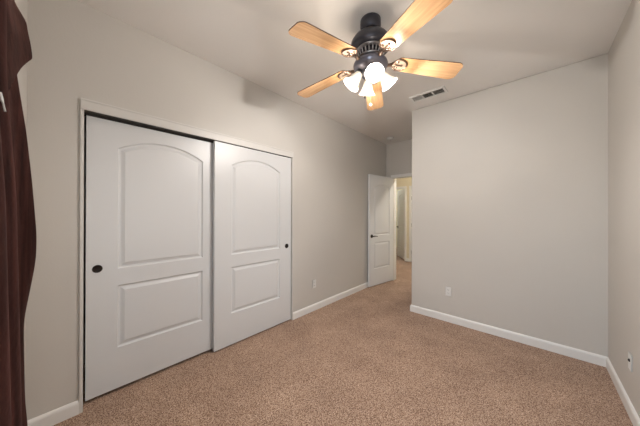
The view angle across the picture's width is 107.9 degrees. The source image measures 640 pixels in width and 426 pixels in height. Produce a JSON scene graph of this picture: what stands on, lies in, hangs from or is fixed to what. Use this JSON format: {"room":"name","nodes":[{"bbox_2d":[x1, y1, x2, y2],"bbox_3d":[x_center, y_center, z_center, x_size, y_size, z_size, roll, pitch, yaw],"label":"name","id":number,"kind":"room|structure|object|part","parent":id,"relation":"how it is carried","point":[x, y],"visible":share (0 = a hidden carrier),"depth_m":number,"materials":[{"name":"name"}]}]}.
{"room":"empty bedroom","nodes":[
{"label":"empty bedroom","id":0,"kind":"room"},
{"bbox_2d":[15,0,27,401],"bbox_3d":[-0.799,-0.040,0.430,2.940,2.740,0.120,0,0,43],"label":"wall","id":1,"kind":"structure","parent":0,"point":[22,5],"depth_m":1.31,"materials":[{"name":"beige paint"}]},
{"bbox_3d":[-0.227,-0.897,0.048,1.360,0.075,0.088,0,0,43],"label":"curtain rod","id":2,"kind":"object","parent":1,"relation":"attached to","visible":0},
{"bbox_2d":[0,0,36,425],"bbox_3d":[-0.600,0.213,0.405,0.629,2.172,0.100,0,0,43],"label":"curtain","id":3,"kind":"object","parent":2,"relation":"hanging from","point":[18,237],"visible":1,"depth_m":0.47,"materials":[{"name":"brown fabric"}]},
{"bbox_2d":[0,92,5,111],"bbox_3d":[-0.609,-0.213,0.446,0.013,0.038,0.006,0,0,11],"label":"blind cord","id":4,"kind":"object","parent":3,"relation":"hanging from","point":[1,95],"visible":1,"depth_m":0.45,"materials":[{"name":"white fabric"}]},
{"bbox_2d":[83,116,85,363],"bbox_3d":[-1.308,-0.037,2.548,0.680,2.740,2.426,0,0,43],"label":"wall","id":5,"kind":"structure","parent":0,"point":[84,258],"depth_m":2.06,"materials":[{"name":"beige paint"}]},
{"bbox_2d":[26,0,385,419],"bbox_3d":[-0.243,-0.033,3.114,0.120,2.740,4.580,0,0,43],"label":"wall","id":6,"kind":"structure","parent":0,"point":[79,50],"depth_m":1.73,"materials":[{"name":"beige paint"}]},
{"bbox_2d":[27,400,78,425],"bbox_3d":[-1.674,1.285,1.463,0.014,0.089,0.221,0,0,43],"label":"baseboard","id":7,"kind":"structure","parent":6,"relation":"attached to","point":[65,412],"depth_m":1.47,"materials":[{"name":"white wood"}]},
{"bbox_2d":[79,109,83,413],"bbox_3d":[-1.635,0.318,1.594,0.134,2.025,0.018,0,0,43],"label":"trim","id":8,"kind":"structure","parent":6,"relation":"attached to","point":[81,110],"depth_m":1.55,"materials":[{"name":"white"}]},
{"bbox_2d":[85,115,212,400],"bbox_3d":[-1.318,0.315,1.974,0.038,1.986,0.942,0,0,43],"label":"door","id":9,"kind":"structure","parent":6,"relation":"in","point":[149,278],"depth_m":1.86,"materials":[{"name":"white wood"}]},
{"bbox_3d":[-1.585,0.399,1.658,0.003,0.056,0.056,0,0,43],"label":"flush pull","id":10,"kind":"part","parent":9,"relation":"part of","materials":[{"name":"brown metal"}]},
{"bbox_3d":[-1.312,0.774,1.966,0.012,0.465,0.606,0,0,43],"label":"square panel","id":11,"kind":"part","parent":9,"relation":"part of","materials":[{"name":"white wood"}]},
{"bbox_3d":[-1.310,-0.078,1.968,0.012,0.990,0.606,0,0,43],"label":"arched panel","id":12,"kind":"part","parent":9,"relation":"part of","materials":[{"name":"white wood"}]},
{"bbox_2d":[80,97,293,157],"bbox_3d":[-0.962,-0.728,2.229,0.021,0.072,1.857,0,0,43],"label":"trim","id":13,"kind":"structure","parent":6,"relation":"attached to","point":[86,104],"depth_m":1.93,"materials":[{"name":"white"}]},
{"bbox_2d":[84,110,290,157],"bbox_3d":[-1.012,-0.690,2.279,0.120,0.020,1.826,0,0,43],"label":"trim","id":14,"kind":"structure","parent":6,"relation":"attached to","point":[86,112],"depth_m":1.87,"materials":[{"name":"grey metal"}]},
{"bbox_2d":[213,141,290,351],"bbox_3d":[-0.695,0.318,2.570,0.038,2.006,0.942,0,0,43],"label":"door","id":15,"kind":"structure","parent":6,"relation":"in","point":[252,188],"depth_m":2.48,"materials":[{"name":"white wood"}]},
{"bbox_3d":[-0.689,0.777,2.563,0.012,0.465,0.606,0,0,43],"label":"square panel","id":16,"kind":"part","parent":15,"relation":"part of","materials":[{"name":"white wood"}]},
{"bbox_3d":[-0.687,-0.075,2.564,0.012,0.990,0.606,0,0,43],"label":"arched panel","id":17,"kind":"part","parent":15,"relation":"part of","materials":[{"name":"white wood"}]},
{"bbox_2d":[290,158,292,319],"bbox_3d":[-0.387,0.324,2.948,0.134,2.025,0.013,0,0,43],"label":"trim","id":18,"kind":"structure","parent":6,"relation":"attached to","point":[291,158],"depth_m":2.91,"materials":[{"name":"white wood"}]},
{"bbox_2d":[312,279,315,287],"bbox_3d":[-0.078,0.972,3.198,0.009,0.114,0.070,0,0,43],"label":"electrical outlet","id":19,"kind":"object","parent":6,"relation":"attached to","point":[314,280],"visible":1,"depth_m":3.19,"materials":[{"name":"white plastic"}]},
{"bbox_2d":[293,282,367,319],"bbox_3d":[0.507,1.296,3.830,0.014,0.089,2.502,0,0,43],"label":"baseboard","id":20,"kind":"structure","parent":6,"relation":"attached to","point":[318,305],"depth_m":3.39,"materials":[{"name":"white wood"}]},
{"bbox_2d":[53,247,632,425],"bbox_3d":[1.615,1.395,4.431,5.771,0.100,9.285,0,0,43],"label":"floor","id":21,"kind":"structure","parent":0,"point":[361,358],"depth_m":1.86,"materials":[{"name":"beige carpet"}]},
{"bbox_2d":[78,0,631,144],"bbox_3d":[1.623,-1.446,4.437,5.771,0.100,9.285,0,0,43],"label":"ceiling","id":22,"kind":"structure","parent":0,"point":[496,42],"depth_m":1.89,"materials":[{"name":"beige paint"}]},
{"bbox_2d":[288,0,462,109],"bbox_3d":[0.332,-1.091,1.699,1.250,0.626,1.257,0,0,43],"label":"ceiling fan","id":23,"kind":"object","parent":22,"relation":"hanging from","point":[369,46],"visible":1,"depth_m":1.60,"materials":[{"name":"brown wood"}]},
{"bbox_3d":[0.021,-1.064,1.935,0.466,0.006,0.158,-7,4,34],"label":"blade","id":24,"kind":"part","parent":23,"relation":"part of","materials":[{"name":"brown wood"}]},
{"bbox_3d":[0.032,-1.065,1.441,0.466,0.006,0.158,-7,13,-37],"label":"blade","id":25,"kind":"part","parent":23,"relation":"part of","materials":[{"name":"brown wood"}]},
{"bbox_3d":[0.196,-1.081,1.566,0.089,0.003,0.091,-7,13,-37],"label":"iron plate","id":26,"kind":"part","parent":23,"relation":"part of","materials":[{"name":"beige metal"}]},
{"bbox_3d":[0.230,-0.965,1.696,0.127,0.141,0.123,0,0,43],"label":"lamp shade","id":27,"kind":"part","parent":23,"relation":"part of","materials":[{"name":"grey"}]},
{"bbox_3d":[0.367,-0.964,1.832,0.123,0.141,0.127,0,0,43],"label":"lamp shade","id":28,"kind":"part","parent":23,"relation":"part of","materials":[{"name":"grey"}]},
{"bbox_3d":[0.365,-0.983,1.589,0.055,0.074,0.058,0,0,43],"label":"bulb","id":29,"kind":"part","parent":23,"relation":"part of","materials":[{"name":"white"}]},
{"bbox_3d":[0.366,-0.965,1.559,0.123,0.141,0.127,0,0,43],"label":"lamp shade","id":30,"kind":"part","parent":23,"relation":"part of","materials":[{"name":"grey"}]},
{"bbox_3d":[0.487,-1.062,2.099,0.158,0.006,0.466,-9,-9,16],"label":"blade","id":31,"kind":"part","parent":23,"relation":"part of","materials":[{"name":"brown wood"}]},
{"bbox_3d":[0.437,-1.081,1.493,0.091,0.003,0.089,9,3,-20],"label":"iron plate","id":32,"kind":"part","parent":23,"relation":"part of","materials":[{"name":"metal"}]},
{"bbox_3d":[0.503,-0.964,1.695,0.127,0.141,0.123,0,0,43],"label":"lamp shade","id":33,"kind":"part","parent":23,"relation":"part of","materials":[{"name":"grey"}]},
{"bbox_3d":[0.582,-1.080,1.700,0.089,0.003,0.091,6,-9,-1],"label":"iron plate","id":34,"kind":"part","parent":23,"relation":"part of","materials":[{"name":"beige metal"}]},
{"bbox_3d":[0.506,-1.064,1.299,0.158,0.006,0.466,9,3,-20],"label":"blade","id":35,"kind":"part","parent":23,"relation":"part of","materials":[{"name":"brown wood"}]},
{"bbox_3d":[0.787,-1.062,1.706,0.466,0.006,0.158,6,-9,-1],"label":"blade","id":36,"kind":"part","parent":23,"relation":"part of","materials":[{"name":"brown wood"}]},
{"bbox_2d":[409,86,447,102],"bbox_3d":[1.274,-1.394,2.750,0.390,0.012,0.162,0,0,43],"label":"ceiling vent","id":37,"kind":"object","parent":22,"relation":"in","point":[440,90],"visible":1,"depth_m":2.74,"materials":[{"name":"white plastic"}]},
{"bbox_2d":[386,139,411,177],"bbox_3d":[1.714,-0.025,4.506,1.110,2.740,0.120,0,0,43],"label":"wall","id":38,"kind":"structure","parent":0,"point":[399,154],"depth_m":4.57,"materials":[{"name":"beige paint"}]},
{"bbox_2d":[368,174,392,286],"bbox_3d":[1.172,0.314,4.419,0.765,2.022,0.155,0,0,-39],"label":"door","id":39,"kind":"structure","parent":38,"relation":"in","point":[380,188],"depth_m":4.37,"materials":[{"name":"white wood"}]},
{"bbox_3d":[1.157,0.783,4.407,0.479,0.485,0.035,0,0,-39],"label":"square panel","id":40,"kind":"part","parent":39,"relation":"part of","materials":[{"name":"white wood"}]},
{"bbox_3d":[1.159,-0.070,4.409,0.479,0.960,0.035,0,0,-39],"label":"arched panel","id":41,"kind":"part","parent":39,"relation":"part of","materials":[{"name":"white wood"}]},
{"bbox_2d":[391,173,411,279],"bbox_3d":[1.793,0.294,4.432,0.884,2.102,0.148,0,0,43],"label":"trim","id":42,"kind":"structure","parent":38,"relation":"attached to","point":[406,175],"depth_m":4.68,"materials":[{"name":"white wood"}]},
{"bbox_2d":[396,189,402,246],"bbox_3d":[3.175,-0.018,6.196,5.871,2.740,4.585,0,0,43],"label":"wall","id":43,"kind":"structure","parent":0,"point":[397,190],"depth_m":9.29,"materials":[{"name":"beige paint"}]},
{"bbox_2d":[396,177,411,257],"bbox_3d":[3.027,-0.018,6.036,5.671,2.740,0.120,0,0,43],"label":"wall","id":44,"kind":"structure","parent":0,"point":[400,182],"depth_m":6.50,"materials":[{"name":"beige paint"}]},
{"bbox_2d":[396,189,404,258],"bbox_3d":[2.417,0.323,6.966,0.095,2.022,0.781,0,0,3],"label":"door","id":45,"kind":"structure","parent":44,"relation":"in","point":[400,226],"depth_m":7.03,"materials":[{"name":"white wood"}]},
{"bbox_3d":[2.446,0.792,6.977,0.035,0.485,0.505,0,0,3],"label":"square panel","id":46,"kind":"part","parent":45,"relation":"part of","materials":[{"name":"white wood"}]},
{"bbox_3d":[2.448,-0.061,6.979,0.035,0.960,0.505,0,0,3],"label":"arched panel","id":47,"kind":"part","parent":45,"relation":"part of","materials":[{"name":"white wood"}]},
{"bbox_2d":[396,186,406,260],"bbox_3d":[2.133,0.300,6.859,0.894,2.102,0.148,0,0,43],"label":"trim","id":48,"kind":"structure","parent":44,"relation":"attached to","point":[402,187],"depth_m":6.52,"materials":[{"name":"white wood"}]},
{"bbox_2d":[409,186,411,261],"bbox_3d":[2.839,0.300,6.208,0.874,2.102,0.148,0,0,43],"label":"trim","id":49,"kind":"structure","parent":44,"relation":"attached to","point":[410,187],"depth_m":6.43,"materials":[{"name":"white wood"}]},
{"bbox_2d":[412,53,607,356],"bbox_3d":[2.380,-0.026,3.061,1.830,2.740,1.343,0,0,43],"label":"wall","id":50,"kind":"structure","parent":0,"point":[510,180],"depth_m":2.42,"materials":[{"name":"beige paint"}]},
{"bbox_2d":[445,286,451,295],"bbox_3d":[1.583,0.967,2.871,0.070,0.114,0.009,0,0,43],"label":"electrical outlet","id":51,"kind":"object","parent":50,"relation":"attached to","point":[448,290],"visible":1,"depth_m":2.87,"materials":[{"name":"white plastic"}]},
{"bbox_2d":[411,305,607,366],"bbox_3d":[1.873,1.297,2.599,1.710,0.089,0.014,0,0,43],"label":"baseboard","id":52,"kind":"structure","parent":50,"relation":"attached to","point":[597,359],"depth_m":2.41,"materials":[{"name":"white wood"}]},
{"bbox_2d":[608,0,639,417],"bbox_3d":[1.416,-0.034,0.753,0.120,2.740,3.357,0,0,43],"label":"wall","id":53,"kind":"structure","parent":0,"point":[624,52],"depth_m":1.66,"materials":[{"name":"beige paint"}]},
{"bbox_2d":[606,358,639,425],"bbox_3d":[1.359,1.292,0.791,0.014,0.089,3.343,0,0,43],"label":"baseboard","id":54,"kind":"structure","parent":53,"relation":"attached to","point":[631,412],"depth_m":1.64,"materials":[{"name":"white wood"}]},
{"bbox_2d":[628,351,632,371],"bbox_3d":[2.058,0.988,1.549,0.013,0.114,0.070,0,0,43],"label":"cable jack plate","id":55,"kind":"object","parent":53,"relation":"attached to","point":[630,357],"visible":1,"depth_m":1.53,"materials":[{"name":"white plastic"}]}
]}

